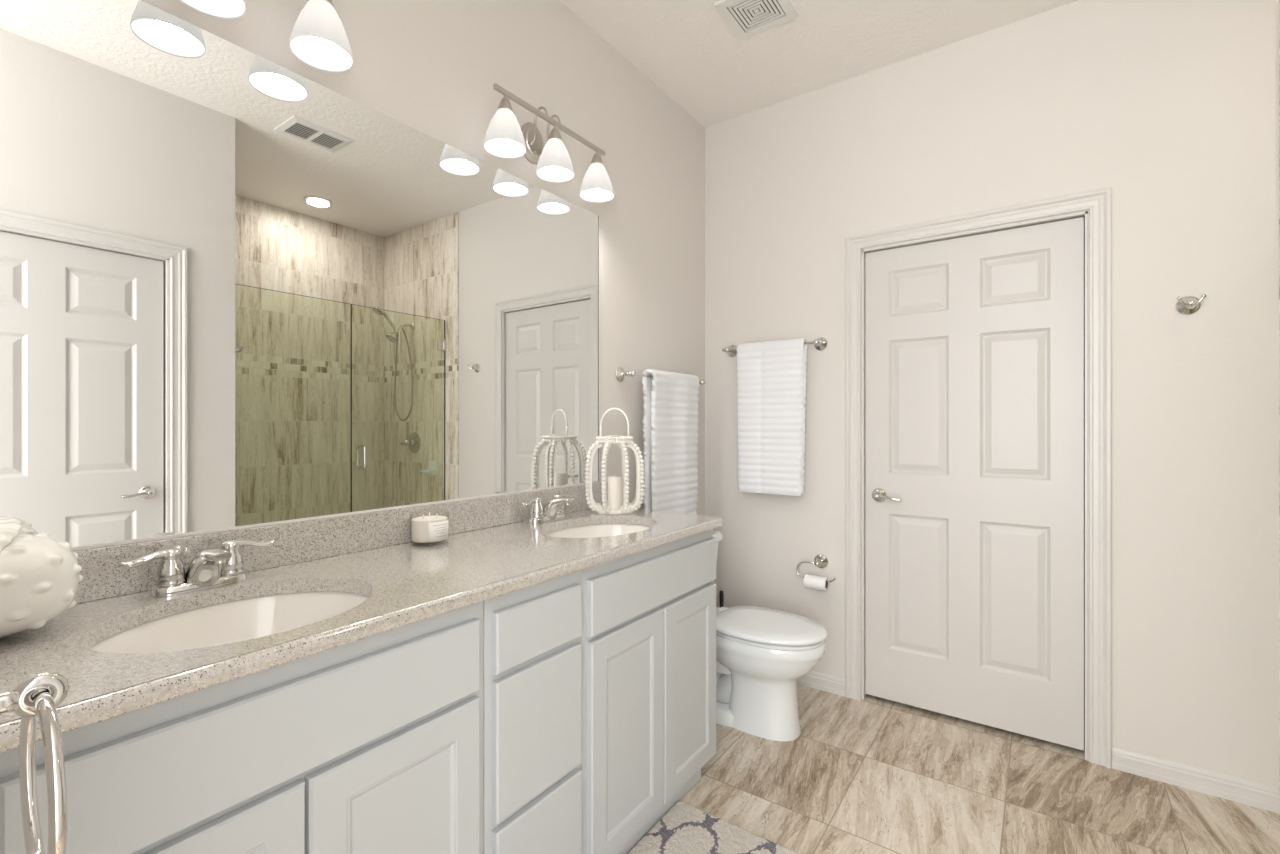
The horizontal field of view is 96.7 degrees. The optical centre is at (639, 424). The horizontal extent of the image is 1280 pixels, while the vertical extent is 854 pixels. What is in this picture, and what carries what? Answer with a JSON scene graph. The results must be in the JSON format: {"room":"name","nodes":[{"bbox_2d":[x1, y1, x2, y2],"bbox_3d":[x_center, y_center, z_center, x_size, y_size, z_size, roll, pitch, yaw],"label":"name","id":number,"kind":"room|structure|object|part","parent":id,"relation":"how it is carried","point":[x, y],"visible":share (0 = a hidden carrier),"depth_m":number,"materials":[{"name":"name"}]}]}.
{"room":"bathroom","nodes":[
{"label":"bathroom","id":0,"kind":"room"},
{"bbox_2d":[142,0,704,515],"bbox_3d":[-0.481,-0.176,2.050,0.120,2.913,2.970,0,0,35],"label":"wall","id":1,"kind":"structure","parent":0,"point":[432,67],"depth_m":2.30,"materials":[{"name":"paint"}]},
{"bbox_2d":[180,0,352,71],"bbox_3d":[-0.908,-0.996,1.180,0.186,0.237,0.589,0,0,35],"label":"vanity light","id":2,"kind":"object","parent":1,"relation":"attached to","point":[318,38],"visible":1,"depth_m":1.32,"materials":[{"name":"white glass"}]},
{"bbox_3d":[-0.887,-0.939,1.165,0.133,0.122,0.133,0,0,35],"label":"lamp shade","id":3,"kind":"part","parent":2,"relation":"part of","materials":[{"name":"white glass"}]},
{"bbox_3d":[-0.755,-0.939,1.351,0.133,0.122,0.133,0,0,35],"label":"lamp shade","id":4,"kind":"part","parent":2,"relation":"part of","materials":[{"name":"white glass"}]},
{"bbox_3d":[-0.755,-0.945,1.351,0.056,0.090,0.056,0,0,35],"label":"bulb","id":5,"kind":"part","parent":2,"relation":"part of","materials":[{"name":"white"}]},
{"bbox_2d":[0,0,598,550],"bbox_3d":[-0.694,-0.316,1.637,0.009,1.112,1.800,0,0,35],"label":"wall mirror","id":6,"kind":"object","parent":1,"relation":"attached to","point":[238,290],"visible":1,"depth_m":1.32,"materials":[{"name":"silver mirror"}]},
{"bbox_2d":[72,482,607,603],"bbox_3d":[-0.676,0.290,1.653,0.019,0.100,1.852,0,0,35],"label":"backsplash","id":7,"kind":"structure","parent":1,"relation":"attached to","point":[301,541],"depth_m":1.43,"materials":[{"name":"stone"}]},
{"bbox_2d":[484,83,613,202],"bbox_3d":[-0.319,-0.996,2.012,0.186,0.237,0.589,0,0,35],"label":"vanity light","id":8,"kind":"object","parent":1,"relation":"attached to","point":[504,138],"visible":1,"depth_m":1.97,"materials":[{"name":"white glass"}]},
{"bbox_3d":[-0.429,-0.939,1.811,0.133,0.122,0.133,0,0,35],"label":"lamp shade","id":9,"kind":"part","parent":8,"relation":"part of","materials":[{"name":"white glass"}]},
{"bbox_3d":[-0.429,-0.945,1.811,0.056,0.090,0.056,0,0,35],"label":"bulb","id":10,"kind":"part","parent":8,"relation":"part of","materials":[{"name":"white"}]},
{"bbox_3d":[-0.386,-1.022,2.060,0.020,0.143,0.112,0,0,35],"label":"plate","id":11,"kind":"part","parent":8,"relation":"part of","materials":[{"name":"silver metal"}]},
{"bbox_3d":[-0.358,-1.054,2.001,0.101,0.122,0.015,0,0,35],"label":"curved arm","id":12,"kind":"part","parent":8,"relation":"part of","materials":[{"name":"silver metal"}]},
{"bbox_3d":[-0.321,-1.054,2.054,0.101,0.122,0.015,0,0,35],"label":"curved arm","id":13,"kind":"part","parent":8,"relation":"part of","materials":[{"name":"silver metal"}]},
{"bbox_3d":[-0.297,-0.939,1.997,0.133,0.122,0.133,0,0,35],"label":"lamp shade","id":14,"kind":"part","parent":8,"relation":"part of","materials":[{"name":"white glass"}]},
{"bbox_3d":[-0.166,-0.939,2.183,0.133,0.122,0.133,0,0,35],"label":"lamp shade","id":15,"kind":"part","parent":8,"relation":"part of","materials":[{"name":"white glass"}]},
{"bbox_2d":[615,367,705,384],"bbox_3d":[0.123,-0.222,2.723,0.085,0.064,0.674,0,0,35],"label":"towel bar","id":16,"kind":"object","parent":1,"relation":"attached to","point":[620,374],"visible":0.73,"depth_m":2.48,"materials":[{"name":"silver metal"}]},
{"bbox_3d":[-0.053,-0.222,2.474,0.085,0.064,0.064,0,0,35],"label":"bar post","id":17,"kind":"part","parent":16,"relation":"part of","materials":[{"name":"silver metal"}]},
{"bbox_2d":[642,369,699,514],"bbox_3d":[0.158,0.108,2.714,0.077,0.720,0.440,0,0,35],"label":"hanging towel","id":18,"kind":"object","parent":16,"relation":"hanging from","point":[670,420],"visible":0.94,"depth_m":2.66,"materials":[{"name":"white fabric"}]},
{"bbox_2d":[560,0,1077,127],"bbox_3d":[0.707,-1.673,0.872,3.420,0.080,3.520,0,0,35],"label":"ceiling","id":19,"kind":"structure","parent":0,"point":[687,49],"depth_m":2.41,"materials":[{"name":"paint"}]},
{"bbox_2d":[714,0,797,40],"bbox_3d":[0.457,-1.627,2.232,0.244,0.010,0.244,0,0,35],"label":"ceiling vent","id":20,"kind":"object","parent":19,"relation":"in","point":[747,18],"visible":1,"depth_m":2.25,"materials":[{"name":"white metal"}]},
{"bbox_2d":[627,684,1279,853],"bbox_3d":[0.476,1.320,0.545,3.420,0.080,4.320,0,0,35],"label":"floor","id":21,"kind":"structure","parent":0,"point":[873,774],"depth_m":1.96,"materials":[{"name":"tile"}]},
{"bbox_2d":[0,601,482,853],"bbox_3d":[-0.763,0.826,1.062,0.520,0.908,0.780,0,0,35],"label":"sink cabinet","id":22,"kind":"object","parent":21,"relation":"on","point":[372,744],"visible":0.78,"depth_m":0.92,"materials":[{"name":"paint"}]},
{"bbox_3d":[-0.646,0.893,0.794,0.020,0.624,0.333,0,0,35],"label":"door","id":23,"kind":"part","parent":22,"relation":"part of","materials":[{"name":"paint"}]},
{"bbox_2d":[0,482,722,752],"bbox_3d":[-0.455,0.305,1.497,0.559,0.130,1.853,0,0,35],"label":"countertop","id":24,"kind":"structure","parent":22,"relation":"on","point":[492,549],"depth_m":1.20,"materials":[{"name":"stone"}]},
{"bbox_2d":[0,516,82,637],"bbox_3d":[-1.039,0.235,0.898,0.212,0.199,0.234,0,0,35],"label":"shell","id":25,"kind":"object","parent":24,"relation":"on","point":[40,577],"visible":1,"depth_m":0.89,"materials":[{"name":"white ceramic"}]},
{"bbox_2d":[119,539,274,596],"bbox_3d":[-0.883,0.294,1.167,0.137,0.090,0.267,0,0,35],"label":"faucet","id":26,"kind":"object","parent":24,"relation":"on","point":[213,567],"visible":1,"depth_m":1.15,"materials":[{"name":"silver metal"}]},
{"bbox_3d":[-0.964,0.263,1.115,0.026,0.026,0.090,0,0,27],"label":"lever","id":27,"kind":"part","parent":26,"relation":"part of","materials":[{"name":"silver metal"}]},
{"bbox_3d":[-0.947,0.285,1.149,0.047,0.072,0.047,0,0,35],"label":"handle","id":28,"kind":"part","parent":26,"relation":"part of","materials":[{"name":"silver metal"}]},
{"bbox_3d":[-0.917,0.330,1.191,0.052,0.019,0.160,0,0,35],"label":"plate","id":29,"kind":"part","parent":26,"relation":"part of","materials":[{"name":"silver metal"}]},
{"bbox_3d":[-0.882,0.295,1.166,0.135,0.089,0.060,0,0,35],"label":"spout","id":30,"kind":"part","parent":26,"relation":"part of","materials":[{"name":"silver metal"}]},
{"bbox_3d":[-0.887,0.285,1.234,0.047,0.072,0.047,0,0,35],"label":"handle","id":31,"kind":"part","parent":26,"relation":"part of","materials":[{"name":"silver metal"}]},
{"bbox_3d":[-0.861,0.263,1.260,0.026,0.026,0.090,0,0,44],"label":"lever","id":32,"kind":"part","parent":26,"relation":"part of","materials":[{"name":"silver metal"}]},
{"bbox_2d":[89,591,367,653],"bbox_3d":[-0.731,0.450,1.057,0.389,0.158,0.460,0,0,35],"label":"sink basin","id":33,"kind":"object","parent":24,"relation":"in","point":[256,617],"visible":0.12,"depth_m":1.19,"materials":[{"name":"ceramic"}]},
{"bbox_2d":[411,509,448,545],"bbox_3d":[-0.606,0.295,1.640,0.106,0.088,0.105,0,0,35],"label":"jar candle","id":34,"kind":"object","parent":24,"relation":"on","point":[424,529],"visible":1,"depth_m":1.60,"materials":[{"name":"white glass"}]},
{"bbox_2d":[521,494,575,523],"bbox_3d":[-0.294,0.294,1.998,0.137,0.090,0.267,0,0,35],"label":"faucet","id":35,"kind":"object","parent":24,"relation":"on","point":[552,510],"visible":1,"depth_m":1.97,"materials":[{"name":"silver metal"}]},
{"bbox_3d":[-0.376,0.263,1.946,0.026,0.026,0.090,0,0,27],"label":"lever","id":36,"kind":"part","parent":35,"relation":"part of","materials":[{"name":"silver metal"}]},
{"bbox_3d":[-0.359,0.285,1.980,0.047,0.072,0.047,0,0,35],"label":"handle","id":37,"kind":"part","parent":35,"relation":"part of","materials":[{"name":"silver metal"}]},
{"bbox_3d":[-0.329,0.330,2.022,0.052,0.019,0.160,0,0,35],"label":"plate","id":38,"kind":"part","parent":35,"relation":"part of","materials":[{"name":"silver metal"}]},
{"bbox_3d":[-0.294,0.295,1.997,0.135,0.089,0.060,0,0,35],"label":"spout","id":39,"kind":"part","parent":35,"relation":"part of","materials":[{"name":"silver metal"}]},
{"bbox_3d":[-0.299,0.285,2.064,0.047,0.072,0.047,0,0,35],"label":"handle","id":40,"kind":"part","parent":35,"relation":"part of","materials":[{"name":"silver metal"}]},
{"bbox_3d":[-0.273,0.263,2.091,0.026,0.026,0.090,0,0,44],"label":"lever","id":41,"kind":"part","parent":35,"relation":"part of","materials":[{"name":"silver metal"}]},
{"bbox_2d":[546,524,650,537],"bbox_3d":[-0.135,0.450,1.924,0.352,0.158,0.480,0,0,35],"label":"sink basin","id":42,"kind":"object","parent":24,"relation":"in","point":[599,530],"visible":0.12,"depth_m":2.11,"materials":[{"name":"ceramic"}]},
{"bbox_2d":[585,408,643,514],"bbox_3d":[-0.099,0.136,2.220,0.234,0.406,0.234,0,0,35],"label":"lantern","id":43,"kind":"object","parent":24,"relation":"on","point":[626,508],"visible":0.97,"depth_m":2.17,"materials":[{"name":"white paint"}]},
{"bbox_3d":[-0.099,-0.009,2.220,0.124,0.117,0.007,0,0,21],"label":"hoop handle","id":44,"kind":"part","parent":43,"relation":"part of","materials":[{"name":"white paint"}]},
{"bbox_2d":[608,475,621,508],"bbox_3d":[-0.099,0.259,2.220,0.055,0.130,0.055,0,0,35],"label":"pillar candle","id":45,"kind":"object","parent":43,"relation":"in","point":[614,482],"visible":0.9,"depth_m":2.20,"materials":[{"name":"wax"}]},
{"bbox_3d":[-0.447,0.893,1.076,0.020,0.624,0.346,0,0,35],"label":"door","id":46,"kind":"part","parent":22,"relation":"part of","materials":[{"name":"paint"}]},
{"bbox_2d":[483,570,580,853],"bbox_3d":[-0.444,0.826,1.513,0.520,0.908,0.318,0,0,35],"label":"drawer cabinet","id":47,"kind":"object","parent":21,"relation":"on","point":[532,634],"visible":0.48,"depth_m":1.34,"materials":[{"name":"paint"}]},
{"bbox_3d":[-0.239,1.052,1.369,0.020,0.307,0.282,0,0,35],"label":"drawer","id":48,"kind":"part","parent":47,"relation":"part of","materials":[{"name":"paint"}]},
{"bbox_3d":[-0.239,0.724,1.369,0.020,0.312,0.282,0,0,35],"label":"drawer","id":49,"kind":"part","parent":47,"relation":"part of","materials":[{"name":"paint"}]},
{"bbox_3d":[-0.239,0.482,1.369,0.020,0.136,0.282,0,0,35],"label":"drawer","id":50,"kind":"part","parent":47,"relation":"part of","materials":[{"name":"paint"}]},
{"bbox_2d":[581,529,715,853],"bbox_3d":[-0.139,0.826,1.944,0.520,0.908,0.733,0,0,35],"label":"sink cabinet","id":51,"kind":"object","parent":21,"relation":"on","point":[648,617],"visible":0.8,"depth_m":1.71,"materials":[{"name":"paint"}]},
{"bbox_3d":[-0.033,0.893,1.660,0.020,0.624,0.353,0,0,35],"label":"door","id":52,"kind":"part","parent":51,"relation":"part of","materials":[{"name":"paint"}]},
{"bbox_3d":[0.069,0.490,1.804,0.020,0.152,0.707,0,0,35],"label":"false drawer","id":53,"kind":"part","parent":51,"relation":"part of","materials":[{"name":"paint"}]},
{"bbox_3d":[0.173,0.893,1.951,0.020,0.624,0.347,0,0,35],"label":"door","id":54,"kind":"part","parent":51,"relation":"part of","materials":[{"name":"paint"}]},
{"bbox_2d":[628,801,796,853],"bbox_3d":[0.070,1.272,1.366,0.551,0.015,0.990,0,0,35],"label":"bath rug","id":55,"kind":"object","parent":21,"relation":"on","point":[685,829],"visible":1,"depth_m":1.74,"materials":[{"name":"beige fabric"}]},
{"bbox_2d":[719,590,723,606],"bbox_3d":[0.426,1.072,2.976,0.096,0.416,0.096,0,0,35],"label":"toilet brush","id":56,"kind":"object","parent":21,"relation":"on","point":[721,594],"visible":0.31,"depth_m":2.97,"materials":[{"name":"black plastic"}]},
{"bbox_2d":[713,531,827,740],"bbox_3d":[0.421,0.902,2.508,0.794,0.756,0.454,0,0,35],"label":"toilet","id":57,"kind":"object","parent":21,"relation":"on","point":[762,653],"visible":0.54,"depth_m":2.33,"materials":[{"name":"ceramic"}]},
{"bbox_3d":[0.190,0.722,2.672,0.205,0.313,0.426,0,0,35],"label":"tank","id":58,"kind":"part","parent":57,"relation":"part of","materials":[{"name":"ceramic"}]},
{"bbox_3d":[0.191,0.544,2.671,0.229,0.040,0.454,0,0,35],"label":"tank lid","id":59,"kind":"part","parent":57,"relation":"part of","materials":[{"name":"ceramic"}]},
{"bbox_3d":[0.526,1.081,2.434,0.519,0.398,0.359,0,0,35],"label":"bowl","id":60,"kind":"part","parent":57,"relation":"part of","materials":[{"name":"ceramic"}]},
{"bbox_3d":[0.547,0.873,2.418,0.468,0.016,0.366,0,0,35],"label":"seat","id":61,"kind":"part","parent":57,"relation":"part of","materials":[{"name":"ceramic"}]},
{"bbox_3d":[0.547,0.848,2.419,0.486,0.024,0.380,0,0,35],"label":"lid","id":62,"kind":"part","parent":57,"relation":"part of","materials":[{"name":"ceramic"}]},
{"bbox_2d":[705,0,1278,787],"bbox_3d":[1.738,-0.176,2.224,3.300,2.913,0.120,0,0,35],"label":"wall","id":63,"kind":"structure","parent":0,"point":[1171,106],"depth_m":2.12,"materials":[{"name":"paint"}]},
{"bbox_2d":[722,337,827,356],"bbox_3d":[0.662,-0.393,2.862,0.534,0.064,0.081,0,0,35],"label":"towel bar","id":64,"kind":"object","parent":63,"relation":"attached to","point":[820,343],"visible":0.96,"depth_m":2.75,"materials":[{"name":"silver metal"}]},
{"bbox_3d":[0.470,-0.393,2.998,0.064,0.064,0.081,0,0,35],"label":"bar post","id":65,"kind":"part","parent":64,"relation":"part of","materials":[{"name":"silver metal"}]},
{"bbox_2d":[736,338,806,495],"bbox_3d":[0.651,-0.039,2.835,0.359,0.761,0.060,0,0,35],"label":"hanging towel","id":66,"kind":"object","parent":64,"relation":"hanging from","point":[771,375],"visible":1,"depth_m":2.81,"materials":[{"name":"white fabric"}]},
{"bbox_3d":[0.854,-0.393,2.727,0.064,0.064,0.081,0,0,35],"label":"bar post","id":67,"kind":"part","parent":64,"relation":"part of","materials":[{"name":"silver metal"}]},
{"bbox_2d":[796,554,835,582],"bbox_3d":[0.852,0.685,2.733,0.191,0.117,0.074,0,0,35],"label":"toilet paper holder","id":68,"kind":"object","parent":63,"relation":"attached to","point":[820,560],"visible":0.97,"depth_m":2.74,"materials":[{"name":"silver metal"}]},
{"bbox_2d":[803,574,828,590],"bbox_3d":[0.839,0.752,2.712,0.102,0.064,0.062,0,0,35],"label":"toilet paper roll","id":69,"kind":"object","parent":68,"relation":"on","point":[810,581],"visible":0.99,"depth_m":2.69,"materials":[{"name":"white paper"}]},
{"bbox_2d":[797,671,844,695],"bbox_3d":[0.668,1.241,2.901,0.744,0.078,0.013,0,0,35],"label":"baseboard","id":70,"kind":"structure","parent":63,"relation":"attached to","point":[813,679],"depth_m":2.74,"materials":[{"name":"paint"}]},
{"bbox_2d":[865,217,1083,750],"bbox_3d":[1.377,0.227,2.419,0.808,2.062,0.094,0,0,35],"label":"door","id":71,"kind":"structure","parent":63,"relation":"in","point":[974,344],"depth_m":2.40,"materials":[{"name":"paint"}]},
{"bbox_3d":[1.087,0.324,2.603,0.065,0.065,0.059,0,0,35],"label":"handle","id":72,"kind":"part","parent":71,"relation":"part of","materials":[{"name":"silver metal"}]},
{"bbox_3d":[1.116,0.328,2.559,0.110,0.028,0.022,0,0,35],"label":"lever","id":73,"kind":"part","parent":71,"relation":"part of","materials":[{"name":"silver metal"}]},
{"bbox_2d":[845,187,1111,768],"bbox_3d":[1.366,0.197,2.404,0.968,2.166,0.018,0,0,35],"label":"trim","id":74,"kind":"structure","parent":63,"relation":"attached to","point":[1098,203],"depth_m":2.16,"materials":[{"name":"paint"}]},
{"bbox_2d":[1175,294,1205,314],"bbox_3d":[1.918,-0.422,1.985,0.076,0.066,0.062,0,0,35],"label":"robe hook","id":75,"kind":"object","parent":63,"relation":"attached to","point":[1187,305],"visible":1,"depth_m":1.99,"materials":[{"name":"silver metal"}]},
{"bbox_2d":[1112,746,1279,813],"bbox_3d":[1.937,1.241,2.002,0.427,0.078,0.013,0,0,35],"label":"baseboard","id":76,"kind":"structure","parent":63,"relation":"attached to","point":[1266,797],"depth_m":1.99,"materials":[{"name":"paint"}]},
{"bbox_2d":[1279,0,1279,790],"bbox_3d":[2.527,-0.176,1.586,1.015,2.913,0.010,0,0,35],"label":"tiled wall","id":77,"kind":"structure","parent":0,"point":[1279,0],"depth_m":1.88,"materials":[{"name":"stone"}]},
{"bbox_3d":[-0.839,-0.176,0.558,1.020,2.913,0.120,0,0,35],"label":"wall","id":78,"kind":"structure","parent":0,"visible":0},
{"bbox_2d":[0,672,68,853],"bbox_3d":[-0.504,0.282,0.445,0.156,0.182,0.083,0,0,35],"label":"towel ring","id":79,"kind":"object","parent":78,"relation":"attached to","point":[39,695],"visible":1,"depth_m":0.46,"materials":[{"name":"silver metal"}]},
{"bbox_3d":[-0.513,0.219,0.433,0.056,0.056,0.052,0,0,35],"label":"ring post","id":80,"kind":"part","parent":79,"relation":"part of","materials":[{"name":"silver metal"}]}
]}

